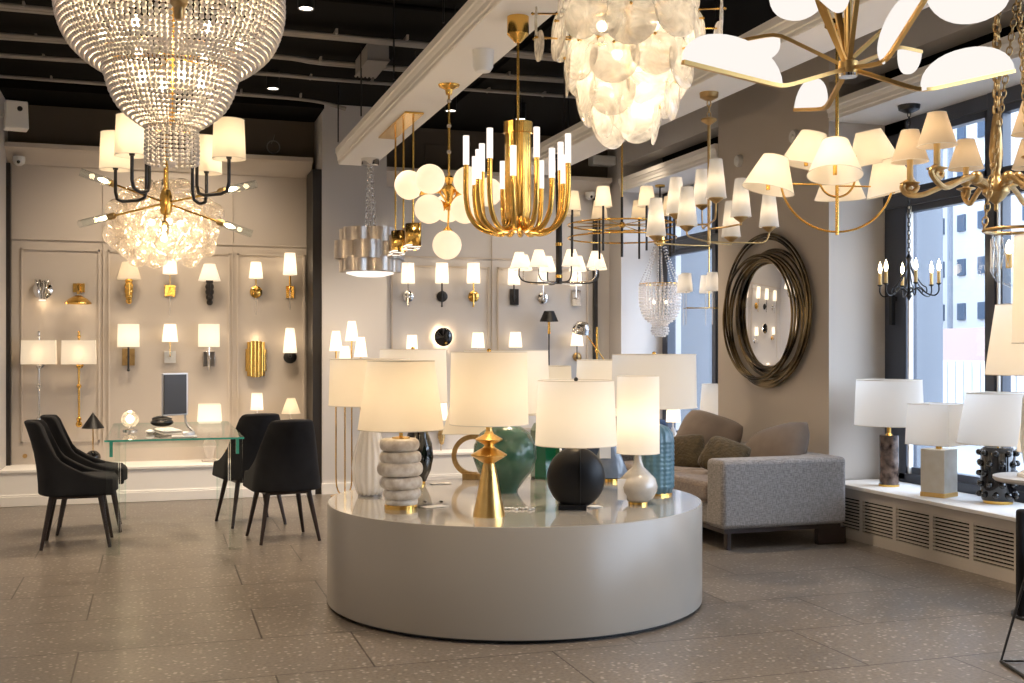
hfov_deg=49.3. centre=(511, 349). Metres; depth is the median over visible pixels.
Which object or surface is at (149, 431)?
computer mouse
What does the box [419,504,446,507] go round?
price card
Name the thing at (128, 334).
wall sconce
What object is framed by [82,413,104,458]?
lamp
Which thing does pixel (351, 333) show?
floor lamp
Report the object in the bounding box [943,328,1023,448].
wall
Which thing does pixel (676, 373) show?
table lamp
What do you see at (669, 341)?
window
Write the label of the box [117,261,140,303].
wall sconce
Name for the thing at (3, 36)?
cable conduit
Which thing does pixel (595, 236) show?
trim
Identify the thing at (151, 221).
chandelier
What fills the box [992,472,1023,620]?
side table
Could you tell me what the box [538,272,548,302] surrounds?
wall sconce
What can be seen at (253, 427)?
dining chair
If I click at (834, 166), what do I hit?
socket
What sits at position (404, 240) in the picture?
linear pendant
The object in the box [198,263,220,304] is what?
wall sconce
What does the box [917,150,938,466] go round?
wall
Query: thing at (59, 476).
dining chair
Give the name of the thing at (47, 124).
wall
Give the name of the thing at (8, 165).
trim
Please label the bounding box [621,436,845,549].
sofa
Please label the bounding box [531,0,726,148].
chandelier
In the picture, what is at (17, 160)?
security camera
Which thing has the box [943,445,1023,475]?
ground
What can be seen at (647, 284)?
basket
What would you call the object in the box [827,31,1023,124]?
ceiling beam
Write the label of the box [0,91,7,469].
wall
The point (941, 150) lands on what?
window frame
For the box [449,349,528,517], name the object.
table lamp
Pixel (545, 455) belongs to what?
table lamp
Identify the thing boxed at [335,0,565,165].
beam
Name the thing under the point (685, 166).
trim
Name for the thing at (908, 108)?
chandelier
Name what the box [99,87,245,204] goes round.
chandelier
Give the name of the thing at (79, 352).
wall sconce
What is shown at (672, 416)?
table lamp
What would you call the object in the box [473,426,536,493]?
round vase
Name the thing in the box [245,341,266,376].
wall sconce
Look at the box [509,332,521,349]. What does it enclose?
wall sconce
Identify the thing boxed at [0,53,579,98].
cable conduit
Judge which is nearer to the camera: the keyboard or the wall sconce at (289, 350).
the keyboard
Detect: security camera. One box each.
[13,156,24,165]
[585,192,594,199]
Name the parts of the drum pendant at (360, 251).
chain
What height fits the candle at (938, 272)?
0.081 m
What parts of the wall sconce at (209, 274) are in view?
lamp shade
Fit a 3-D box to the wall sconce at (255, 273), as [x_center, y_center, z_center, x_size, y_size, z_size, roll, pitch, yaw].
[-2.406,-0.577,10.482,0.134,0.498,0.167,0,0,-18]
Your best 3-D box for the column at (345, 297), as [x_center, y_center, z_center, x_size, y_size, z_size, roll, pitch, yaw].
[-1.610,-0.470,10.840,0.602,3.600,0.970,0,0,-18]
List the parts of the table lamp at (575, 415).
lamp shade, shade trim, shade trim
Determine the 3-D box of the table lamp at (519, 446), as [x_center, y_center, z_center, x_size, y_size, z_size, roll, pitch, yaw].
[-0.034,0.400,6.287,0.500,0.800,0.500,0,0,32]
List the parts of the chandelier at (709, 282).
lamp shade, lamp shade, lamp shade, stem, lamp shade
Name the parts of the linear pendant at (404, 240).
rod, ceiling plate, rod, rod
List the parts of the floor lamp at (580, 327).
lamp shade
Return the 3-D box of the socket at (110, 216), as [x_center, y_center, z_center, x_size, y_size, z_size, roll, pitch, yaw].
[-2.412,-0.805,6.725,0.060,0.045,0.040,0,0,19]
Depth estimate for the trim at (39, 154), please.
10.15 m
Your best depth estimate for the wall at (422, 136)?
11.53 m
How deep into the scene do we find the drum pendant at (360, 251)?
9.24 m
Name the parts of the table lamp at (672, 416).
lamp shade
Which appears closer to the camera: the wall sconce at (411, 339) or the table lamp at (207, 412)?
the table lamp at (207, 412)
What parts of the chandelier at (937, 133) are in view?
lamp shade, shade trim, lamp shade, shade trim, arm, arm, lamp shade, shade trim, arm, chain, arm, arm, arm, arm, lamp shade, lamp shade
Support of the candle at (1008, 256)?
on the lantern
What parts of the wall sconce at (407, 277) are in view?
lamp shade, arm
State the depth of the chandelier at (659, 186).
11.19 m
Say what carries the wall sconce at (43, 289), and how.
attached to the wall at (47, 201)
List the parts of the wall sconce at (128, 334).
lamp shade, arm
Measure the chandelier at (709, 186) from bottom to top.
0.970 m
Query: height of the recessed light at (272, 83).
0.140 m
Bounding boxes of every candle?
[878,273,881,284]
[884,271,887,282]
[907,159,912,180]
[914,270,917,281]
[930,273,932,284]
[934,143,939,165]
[937,271,940,282]
[963,167,968,174]
[1006,254,1011,267]
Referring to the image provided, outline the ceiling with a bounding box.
[0,0,776,135]
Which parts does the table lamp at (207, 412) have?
lamp shade, shade trim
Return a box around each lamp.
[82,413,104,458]
[121,411,138,431]
[170,0,187,20]
[197,403,221,461]
[251,393,262,409]
[281,398,300,413]
[328,358,409,497]
[329,321,366,497]
[357,360,443,509]
[379,347,447,484]
[442,408,485,479]
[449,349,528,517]
[463,350,548,493]
[528,365,571,479]
[535,377,616,509]
[540,311,557,364]
[572,321,603,358]
[576,359,626,481]
[612,352,697,495]
[616,375,659,504]
[666,409,679,430]
[700,384,717,414]
[854,379,923,486]
[905,402,965,497]
[956,391,1023,504]
[984,303,1023,477]
[1011,233,1023,343]
[1016,425,1021,452]
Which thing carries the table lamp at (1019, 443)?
on the radiator cover
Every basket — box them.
[52,0,285,89]
[100,38,240,131]
[638,283,681,325]
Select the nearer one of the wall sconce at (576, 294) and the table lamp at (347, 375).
the table lamp at (347, 375)
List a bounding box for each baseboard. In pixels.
[0,459,314,506]
[427,448,561,479]
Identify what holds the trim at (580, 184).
attached to the wall at (424, 315)
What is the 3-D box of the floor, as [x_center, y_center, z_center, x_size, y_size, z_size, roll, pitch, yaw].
[0.632,1.390,4.507,6.850,0.120,14.600,0,0,-18]
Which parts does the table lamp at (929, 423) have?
lamp shade, shade trim, shade trim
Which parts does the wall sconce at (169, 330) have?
lamp shade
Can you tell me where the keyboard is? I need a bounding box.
[154,427,181,431]
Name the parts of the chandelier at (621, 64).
bulb, stem, bulb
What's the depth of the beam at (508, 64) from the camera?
8.14 m
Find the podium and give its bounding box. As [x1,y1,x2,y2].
[327,477,701,642]
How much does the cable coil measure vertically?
0.296 m
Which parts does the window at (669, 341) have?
frame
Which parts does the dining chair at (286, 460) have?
leg, leg, backrest, seat frame, leg, leg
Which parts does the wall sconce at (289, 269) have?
lamp shade, arm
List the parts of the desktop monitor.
stand arm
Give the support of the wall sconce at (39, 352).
attached to the wall at (47, 201)
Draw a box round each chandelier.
[52,0,285,168]
[81,1,252,237]
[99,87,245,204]
[102,177,224,268]
[394,82,499,259]
[463,14,570,237]
[510,154,606,284]
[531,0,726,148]
[566,135,676,258]
[638,184,681,336]
[646,91,778,246]
[676,244,717,325]
[681,0,1015,111]
[742,18,915,234]
[877,103,941,299]
[891,11,1023,211]
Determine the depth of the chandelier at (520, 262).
9.22 m
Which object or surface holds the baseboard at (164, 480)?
attached to the wall at (47, 201)
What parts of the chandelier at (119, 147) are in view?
lamp shade, shade trim, lamp shade, arm, arm, arm, arm, lamp shade, lamp shade, shade trim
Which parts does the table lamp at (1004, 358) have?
shade trim, lamp shade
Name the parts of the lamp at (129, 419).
bulb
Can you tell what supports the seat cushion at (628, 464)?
on the sofa
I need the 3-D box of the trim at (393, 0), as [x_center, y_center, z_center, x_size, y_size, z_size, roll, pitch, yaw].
[0.725,-2.010,5.954,2.082,0.520,7.910,0,0,-18]
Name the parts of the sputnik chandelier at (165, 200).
bulb, bulb, rod, rod, rod, stem, rod, rod, bulb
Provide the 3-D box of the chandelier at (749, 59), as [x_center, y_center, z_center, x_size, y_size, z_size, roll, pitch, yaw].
[1.071,-1.528,3.688,1.322,1.484,0.827,0,0,-9]
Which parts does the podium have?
panel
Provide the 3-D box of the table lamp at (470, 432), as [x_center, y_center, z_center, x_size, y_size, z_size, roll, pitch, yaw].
[-0.230,0.560,6.921,0.388,0.480,0.388,0,0,0]
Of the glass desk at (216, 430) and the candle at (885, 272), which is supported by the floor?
the glass desk at (216, 430)
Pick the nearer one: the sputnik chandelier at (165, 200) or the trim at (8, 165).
the sputnik chandelier at (165, 200)
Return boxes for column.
[314,105,386,482]
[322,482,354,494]
[608,146,680,429]
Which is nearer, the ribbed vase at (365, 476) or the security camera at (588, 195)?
the ribbed vase at (365, 476)
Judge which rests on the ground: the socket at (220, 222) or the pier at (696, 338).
the pier at (696, 338)
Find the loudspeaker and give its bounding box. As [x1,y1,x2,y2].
[0,100,28,131]
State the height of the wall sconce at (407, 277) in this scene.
0.445 m
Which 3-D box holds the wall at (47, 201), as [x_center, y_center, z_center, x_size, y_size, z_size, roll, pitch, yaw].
[-3.247,-0.180,10.511,2.720,3.020,0.400,0,0,-18]
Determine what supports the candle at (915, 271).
on the chandelier at (908, 108)
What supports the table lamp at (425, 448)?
on the podium
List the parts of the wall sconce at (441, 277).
lamp shade, arm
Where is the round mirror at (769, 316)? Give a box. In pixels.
[722,233,811,387]
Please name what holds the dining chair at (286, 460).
on the floor
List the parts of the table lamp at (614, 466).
lamp shade, shade trim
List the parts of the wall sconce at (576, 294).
lamp shade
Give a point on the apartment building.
(963, 237)
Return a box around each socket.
[106,213,116,219]
[108,180,117,187]
[161,220,167,227]
[216,219,224,226]
[217,187,225,193]
[833,165,836,174]
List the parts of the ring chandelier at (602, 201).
lamp shade, lamp shade, lamp shade, lamp shade, stem, lamp shade, lamp shade, lamp shade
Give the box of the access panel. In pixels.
[425,144,447,165]
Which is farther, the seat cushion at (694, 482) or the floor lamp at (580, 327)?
the floor lamp at (580, 327)
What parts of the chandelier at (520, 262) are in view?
lamp shade, lamp shade, arm, arm, lamp shade, lamp shade, arm, stem, arm, arm, lamp shade, lamp shade, arm, arm, lamp shade, lamp shade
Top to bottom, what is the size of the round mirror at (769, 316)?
1.228 m
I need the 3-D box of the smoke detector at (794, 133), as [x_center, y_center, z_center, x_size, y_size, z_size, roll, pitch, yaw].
[2.144,-1.622,8.494,0.040,0.110,0.110,0,0,-18]
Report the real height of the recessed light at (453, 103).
0.140 m
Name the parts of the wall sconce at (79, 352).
stem, lamp shade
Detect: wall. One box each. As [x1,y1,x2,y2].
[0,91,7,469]
[8,105,313,168]
[11,164,306,464]
[387,128,607,177]
[387,186,608,449]
[621,192,661,418]
[662,20,1023,162]
[718,51,884,479]
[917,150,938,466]
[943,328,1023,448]
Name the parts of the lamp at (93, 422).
stem, lamp shade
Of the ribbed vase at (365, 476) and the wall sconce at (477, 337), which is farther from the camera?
the wall sconce at (477, 337)
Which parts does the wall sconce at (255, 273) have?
lamp shade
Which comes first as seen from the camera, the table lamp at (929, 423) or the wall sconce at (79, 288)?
the table lamp at (929, 423)
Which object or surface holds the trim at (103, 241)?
attached to the wall at (47, 201)
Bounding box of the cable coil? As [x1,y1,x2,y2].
[266,138,279,153]
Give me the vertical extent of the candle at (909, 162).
0.105 m
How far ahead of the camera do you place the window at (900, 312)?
7.74 m
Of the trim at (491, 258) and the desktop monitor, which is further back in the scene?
the trim at (491, 258)
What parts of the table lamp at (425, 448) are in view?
shade trim, lamp shade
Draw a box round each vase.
[352,431,383,495]
[407,432,432,481]
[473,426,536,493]
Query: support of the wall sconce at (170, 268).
attached to the wall at (47, 201)
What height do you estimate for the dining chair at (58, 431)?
0.861 m
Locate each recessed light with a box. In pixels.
[266,70,279,89]
[298,0,313,11]
[445,96,456,111]
[515,103,525,119]
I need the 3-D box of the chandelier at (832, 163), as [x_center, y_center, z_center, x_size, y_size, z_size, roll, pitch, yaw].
[1.573,-1.093,5.505,0.778,1.053,0.612,0,0,-39]
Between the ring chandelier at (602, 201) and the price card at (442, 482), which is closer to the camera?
the price card at (442, 482)
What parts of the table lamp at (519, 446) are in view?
shade trim, lamp shade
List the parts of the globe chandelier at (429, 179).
glass globe, glass globe, glass globe, arm, glass globe, glass globe, arm, stem, arm, glass globe, glass globe, glass globe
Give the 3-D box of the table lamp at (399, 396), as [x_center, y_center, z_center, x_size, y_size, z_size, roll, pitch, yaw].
[-0.562,0.427,5.651,0.439,0.747,0.439,0,0,-22]
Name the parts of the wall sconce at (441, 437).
lamp shade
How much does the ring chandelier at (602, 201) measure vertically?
0.916 m
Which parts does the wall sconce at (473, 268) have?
lamp shade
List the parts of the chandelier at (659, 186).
stem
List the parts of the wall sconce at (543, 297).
lamp shade, arm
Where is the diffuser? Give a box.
[346,271,393,276]
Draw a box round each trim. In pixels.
[4,142,312,177]
[6,163,10,465]
[11,177,306,446]
[307,169,321,493]
[337,0,715,141]
[387,167,611,194]
[391,219,605,428]
[593,195,597,358]
[618,143,717,193]
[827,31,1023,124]
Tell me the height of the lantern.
2.032 m
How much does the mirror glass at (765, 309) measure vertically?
0.830 m
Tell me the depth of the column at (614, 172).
11.86 m
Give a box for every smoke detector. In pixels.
[734,155,742,166]
[789,129,799,143]
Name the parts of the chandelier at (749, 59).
panel, arm, panel, arm, panel, panel, arm, arm, arm, panel, arm, arm, stem, arm, arm, arm, arm, panel, panel, arm, panel, panel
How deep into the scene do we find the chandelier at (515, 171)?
5.37 m
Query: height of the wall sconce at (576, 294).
0.397 m
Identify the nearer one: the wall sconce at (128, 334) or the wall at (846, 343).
the wall at (846, 343)
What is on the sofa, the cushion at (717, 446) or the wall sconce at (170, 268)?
the cushion at (717, 446)
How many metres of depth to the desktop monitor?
7.40 m
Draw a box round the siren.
[472,48,493,73]
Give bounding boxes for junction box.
[355,44,389,78]
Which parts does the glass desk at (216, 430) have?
leg, leg, leg, leg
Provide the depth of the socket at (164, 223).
6.32 m
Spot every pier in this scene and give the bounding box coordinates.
[681,201,711,422]
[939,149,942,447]
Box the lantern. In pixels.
[982,0,1023,287]
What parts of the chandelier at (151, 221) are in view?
bulb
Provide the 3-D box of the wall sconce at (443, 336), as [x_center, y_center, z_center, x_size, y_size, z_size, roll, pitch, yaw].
[-0.701,-0.133,11.376,0.190,0.190,0.102,0,0,-18]
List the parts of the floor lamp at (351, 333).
lamp shade, lamp shade, lamp shade, lamp shade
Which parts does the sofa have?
arm, seat, leg, frame, arm, backrest, leg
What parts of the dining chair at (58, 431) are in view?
leg, backrest, seat, leg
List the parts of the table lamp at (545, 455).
glass, lamp shade, shade trim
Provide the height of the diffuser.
0.040 m
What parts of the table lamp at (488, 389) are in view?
lamp shade, shade trim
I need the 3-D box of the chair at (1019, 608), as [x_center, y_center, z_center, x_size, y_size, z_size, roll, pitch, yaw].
[2.339,1.004,4.551,0.536,0.648,0.480,0,0,0]
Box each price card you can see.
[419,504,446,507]
[430,482,451,484]
[587,505,602,507]
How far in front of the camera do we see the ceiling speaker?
11.77 m
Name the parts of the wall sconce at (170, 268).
lamp shade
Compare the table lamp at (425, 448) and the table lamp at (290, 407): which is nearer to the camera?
the table lamp at (425, 448)
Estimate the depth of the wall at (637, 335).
11.74 m
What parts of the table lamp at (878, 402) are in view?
shade trim, lamp shade, shade trim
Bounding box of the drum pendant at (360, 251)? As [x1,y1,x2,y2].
[334,157,404,276]
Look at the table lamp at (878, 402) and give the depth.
7.61 m
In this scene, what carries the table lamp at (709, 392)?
on the radiator cover
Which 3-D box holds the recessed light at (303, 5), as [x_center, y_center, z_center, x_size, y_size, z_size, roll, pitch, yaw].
[-1.281,-2.190,6.938,0.104,0.140,0.104,0,0,-18]
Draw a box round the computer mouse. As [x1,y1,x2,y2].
[145,429,154,433]
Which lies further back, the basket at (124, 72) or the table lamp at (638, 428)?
the table lamp at (638, 428)
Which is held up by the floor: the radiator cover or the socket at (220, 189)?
the radiator cover
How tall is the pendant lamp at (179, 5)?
1.294 m
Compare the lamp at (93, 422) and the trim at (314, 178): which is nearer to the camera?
the lamp at (93, 422)
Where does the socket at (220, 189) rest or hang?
attached to the sputnik chandelier at (165, 200)
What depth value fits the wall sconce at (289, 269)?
10.52 m
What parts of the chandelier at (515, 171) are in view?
arm, arm, arm, arm, arm, arm, arm, stem, arm, arm, arm, arm, arm, arm, arm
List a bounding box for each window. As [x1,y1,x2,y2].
[661,184,717,435]
[883,83,1023,502]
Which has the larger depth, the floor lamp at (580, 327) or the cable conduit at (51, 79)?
the floor lamp at (580, 327)
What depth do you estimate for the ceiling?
8.57 m
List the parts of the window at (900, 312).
handle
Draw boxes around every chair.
[24,419,117,550]
[40,414,127,535]
[212,413,286,528]
[243,419,320,544]
[999,509,1023,677]
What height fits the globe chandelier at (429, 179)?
1.068 m
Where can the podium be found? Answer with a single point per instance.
(545, 573)
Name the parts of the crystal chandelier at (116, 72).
bulb, bulb, bulb, stem, bulb, bulb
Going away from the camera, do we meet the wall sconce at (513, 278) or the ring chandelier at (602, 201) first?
the ring chandelier at (602, 201)
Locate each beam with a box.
[0,79,323,121]
[203,0,737,112]
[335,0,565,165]
[531,0,928,174]
[623,0,1023,165]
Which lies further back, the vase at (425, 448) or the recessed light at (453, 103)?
the recessed light at (453, 103)
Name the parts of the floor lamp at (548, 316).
lamp shade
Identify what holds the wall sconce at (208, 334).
attached to the wall at (47, 201)
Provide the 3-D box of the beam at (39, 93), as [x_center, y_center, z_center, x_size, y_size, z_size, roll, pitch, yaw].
[-3.111,-2.235,10.082,2.718,0.070,0.700,0,0,-18]
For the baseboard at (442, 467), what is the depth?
11.09 m
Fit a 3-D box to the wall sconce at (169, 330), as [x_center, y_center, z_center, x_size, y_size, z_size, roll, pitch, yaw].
[-3.140,-0.060,10.244,0.144,0.360,0.172,0,0,-18]
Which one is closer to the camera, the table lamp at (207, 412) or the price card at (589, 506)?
the price card at (589, 506)
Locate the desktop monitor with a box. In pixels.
[161,373,196,437]
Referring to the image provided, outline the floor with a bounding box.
[0,494,1023,682]
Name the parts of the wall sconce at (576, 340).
lamp shade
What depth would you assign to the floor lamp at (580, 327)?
11.47 m
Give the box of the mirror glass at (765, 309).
[739,263,799,366]
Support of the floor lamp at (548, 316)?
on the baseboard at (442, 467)
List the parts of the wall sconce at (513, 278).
lamp shade, arm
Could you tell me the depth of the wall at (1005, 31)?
7.73 m
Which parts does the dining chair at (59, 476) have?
leg, leg, backrest, seat frame, seat, leg, leg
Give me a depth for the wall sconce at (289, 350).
10.53 m
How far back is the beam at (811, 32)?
6.33 m
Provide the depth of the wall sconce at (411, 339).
11.18 m
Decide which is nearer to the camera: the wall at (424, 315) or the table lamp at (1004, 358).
the table lamp at (1004, 358)
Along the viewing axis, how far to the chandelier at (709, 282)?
10.07 m
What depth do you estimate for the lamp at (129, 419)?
7.97 m
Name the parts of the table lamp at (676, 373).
lamp shade, shade trim, shade trim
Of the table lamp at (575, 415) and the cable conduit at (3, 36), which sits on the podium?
the table lamp at (575, 415)
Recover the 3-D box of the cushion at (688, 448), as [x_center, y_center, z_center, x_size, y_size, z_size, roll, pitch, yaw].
[1.348,0.800,8.684,0.348,0.295,0.172,0,0,38]
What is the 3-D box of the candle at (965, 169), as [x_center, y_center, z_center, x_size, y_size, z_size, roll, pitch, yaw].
[2.115,-0.799,5.200,0.027,0.105,0.026,0,0,0]
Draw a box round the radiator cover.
[841,479,1023,583]
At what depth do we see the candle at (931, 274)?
7.62 m
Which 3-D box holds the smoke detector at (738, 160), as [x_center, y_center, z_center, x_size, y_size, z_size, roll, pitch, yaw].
[1.884,-1.577,9.307,0.040,0.100,0.100,0,0,-18]
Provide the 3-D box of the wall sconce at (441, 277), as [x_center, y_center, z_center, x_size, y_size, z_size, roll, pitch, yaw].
[-0.709,-0.659,11.338,0.151,0.449,0.170,0,0,-18]
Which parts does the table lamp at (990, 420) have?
shade trim, lamp shade, shade trim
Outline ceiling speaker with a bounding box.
[588,155,615,166]
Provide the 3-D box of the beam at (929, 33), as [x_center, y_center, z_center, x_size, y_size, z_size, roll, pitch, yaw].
[3.345,-2.105,5.165,0.220,0.330,13.800,0,0,-18]
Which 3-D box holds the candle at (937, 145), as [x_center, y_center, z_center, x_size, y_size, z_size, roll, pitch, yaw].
[1.752,-0.797,4.600,0.027,0.105,0.026,0,0,0]
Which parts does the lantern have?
bulb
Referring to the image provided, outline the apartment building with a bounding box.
[943,111,1023,328]
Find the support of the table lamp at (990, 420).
on the radiator cover
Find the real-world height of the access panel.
0.210 m
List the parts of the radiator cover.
sill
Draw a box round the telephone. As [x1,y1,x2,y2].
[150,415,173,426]
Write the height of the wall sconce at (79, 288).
0.190 m
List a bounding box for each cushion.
[624,461,706,470]
[673,470,707,501]
[674,434,703,467]
[676,410,742,446]
[698,436,750,469]
[746,422,809,456]
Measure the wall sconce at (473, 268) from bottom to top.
0.453 m
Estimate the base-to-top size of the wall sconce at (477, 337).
0.294 m
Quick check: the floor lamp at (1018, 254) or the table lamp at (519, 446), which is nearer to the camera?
the floor lamp at (1018, 254)
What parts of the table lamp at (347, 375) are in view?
lamp shade, shade trim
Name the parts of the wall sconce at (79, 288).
lamp shade, arm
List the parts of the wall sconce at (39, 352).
lamp shade, stem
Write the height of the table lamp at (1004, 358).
0.858 m
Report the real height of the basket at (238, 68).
0.574 m
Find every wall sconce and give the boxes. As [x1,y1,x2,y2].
[20,331,56,419]
[33,279,52,300]
[61,331,96,426]
[65,283,91,303]
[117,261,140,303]
[117,324,139,370]
[162,324,177,362]
[163,260,176,296]
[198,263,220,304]
[198,324,219,366]
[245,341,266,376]
[249,261,262,297]
[283,252,296,297]
[283,328,296,362]
[401,262,414,306]
[406,335,417,348]
[434,328,451,345]
[435,262,448,306]
[438,403,447,444]
[467,262,479,306]
[471,332,484,349]
[508,268,519,304]
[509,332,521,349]
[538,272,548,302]
[570,272,581,305]
[571,332,582,360]
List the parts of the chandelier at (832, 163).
lamp shade, shade trim, lamp shade, arm, lamp shade, shade trim, stem, shade trim, lamp shade, arm, lamp shade, shade trim, lamp shade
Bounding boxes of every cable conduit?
[0,1,668,69]
[0,32,648,84]
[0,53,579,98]
[0,75,345,110]
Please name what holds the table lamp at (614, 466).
on the podium
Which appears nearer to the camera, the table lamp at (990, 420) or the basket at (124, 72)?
the basket at (124, 72)
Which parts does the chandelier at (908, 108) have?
bulb, bulb, arm, arm, arm, chain, arm, bulb, arm, arm, bulb, bulb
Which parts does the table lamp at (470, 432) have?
shade trim, lamp shade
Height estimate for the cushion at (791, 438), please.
0.460 m
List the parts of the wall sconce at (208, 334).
lamp shade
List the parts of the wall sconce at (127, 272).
lamp shade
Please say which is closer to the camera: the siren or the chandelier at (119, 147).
the chandelier at (119, 147)
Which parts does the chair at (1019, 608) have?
frame, backrest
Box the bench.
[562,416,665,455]
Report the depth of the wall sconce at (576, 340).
11.73 m
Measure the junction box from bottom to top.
0.120 m
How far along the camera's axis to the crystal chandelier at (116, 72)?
4.43 m
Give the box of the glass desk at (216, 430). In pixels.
[104,421,243,553]
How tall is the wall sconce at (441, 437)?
0.494 m
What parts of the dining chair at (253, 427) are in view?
leg, leg, backrest, leg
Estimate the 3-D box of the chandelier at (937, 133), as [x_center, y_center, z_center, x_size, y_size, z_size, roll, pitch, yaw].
[2.129,-1.441,4.900,0.958,1.653,0.799,0,0,0]
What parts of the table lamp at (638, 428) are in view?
lamp shade, shade trim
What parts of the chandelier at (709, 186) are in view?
lamp shade, lamp shade, arm, lamp shade, arm, lamp shade, arm, stem, chain, arm, lamp shade, arm, lamp shade, arm, lamp shade, lamp shade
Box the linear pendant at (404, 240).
[379,111,423,255]
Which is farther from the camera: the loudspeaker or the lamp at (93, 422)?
the lamp at (93, 422)
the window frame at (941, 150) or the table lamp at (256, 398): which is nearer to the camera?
the window frame at (941, 150)
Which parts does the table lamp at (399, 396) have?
shade trim, lamp shade, shade trim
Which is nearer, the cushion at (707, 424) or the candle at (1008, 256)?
the candle at (1008, 256)
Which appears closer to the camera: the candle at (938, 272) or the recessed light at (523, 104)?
the candle at (938, 272)
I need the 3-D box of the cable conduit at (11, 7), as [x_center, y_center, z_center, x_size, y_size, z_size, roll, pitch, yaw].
[-0.771,-2.190,7.992,5.801,0.074,0.244,0,0,-18]

